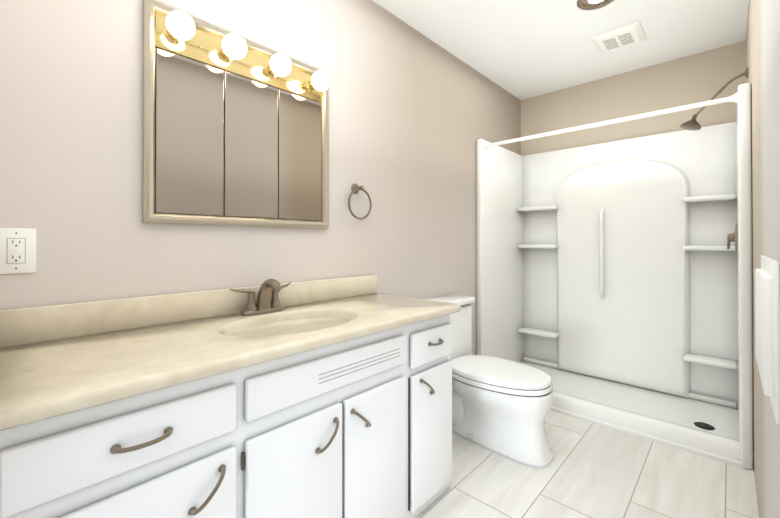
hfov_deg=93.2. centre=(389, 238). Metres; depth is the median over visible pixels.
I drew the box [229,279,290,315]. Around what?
faucet
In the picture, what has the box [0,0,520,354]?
wall
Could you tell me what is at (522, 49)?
ceiling
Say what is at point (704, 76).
wall
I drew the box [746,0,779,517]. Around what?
wall
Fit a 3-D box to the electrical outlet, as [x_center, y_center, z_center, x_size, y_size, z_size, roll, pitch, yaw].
[-1.022,0.032,1.008,0.008,0.124,0.080,0,0,43]
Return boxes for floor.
[418,410,758,517]
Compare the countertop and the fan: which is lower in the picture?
the countertop
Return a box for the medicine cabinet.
[142,0,330,227]
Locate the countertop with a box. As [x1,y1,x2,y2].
[0,275,460,430]
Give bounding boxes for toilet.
[425,294,553,468]
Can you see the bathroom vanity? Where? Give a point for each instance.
(322, 398)
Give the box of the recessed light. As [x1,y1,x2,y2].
[577,0,613,9]
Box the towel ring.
[348,184,371,219]
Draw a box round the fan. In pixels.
[590,21,646,53]
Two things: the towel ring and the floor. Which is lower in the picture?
the floor
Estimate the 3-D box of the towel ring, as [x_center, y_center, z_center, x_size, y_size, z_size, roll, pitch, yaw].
[-0.162,-0.194,1.909,0.054,0.191,0.164,0,0,43]
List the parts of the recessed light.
bulb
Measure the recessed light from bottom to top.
0.112 m
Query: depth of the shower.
2.71 m
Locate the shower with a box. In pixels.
[476,68,752,469]
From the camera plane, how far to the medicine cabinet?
1.42 m
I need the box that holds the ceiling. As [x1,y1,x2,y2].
[372,0,748,99]
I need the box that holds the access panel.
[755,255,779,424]
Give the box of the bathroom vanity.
[0,275,460,517]
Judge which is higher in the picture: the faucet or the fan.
the fan
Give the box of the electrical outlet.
[0,228,35,273]
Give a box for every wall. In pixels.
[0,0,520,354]
[521,41,745,155]
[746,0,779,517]

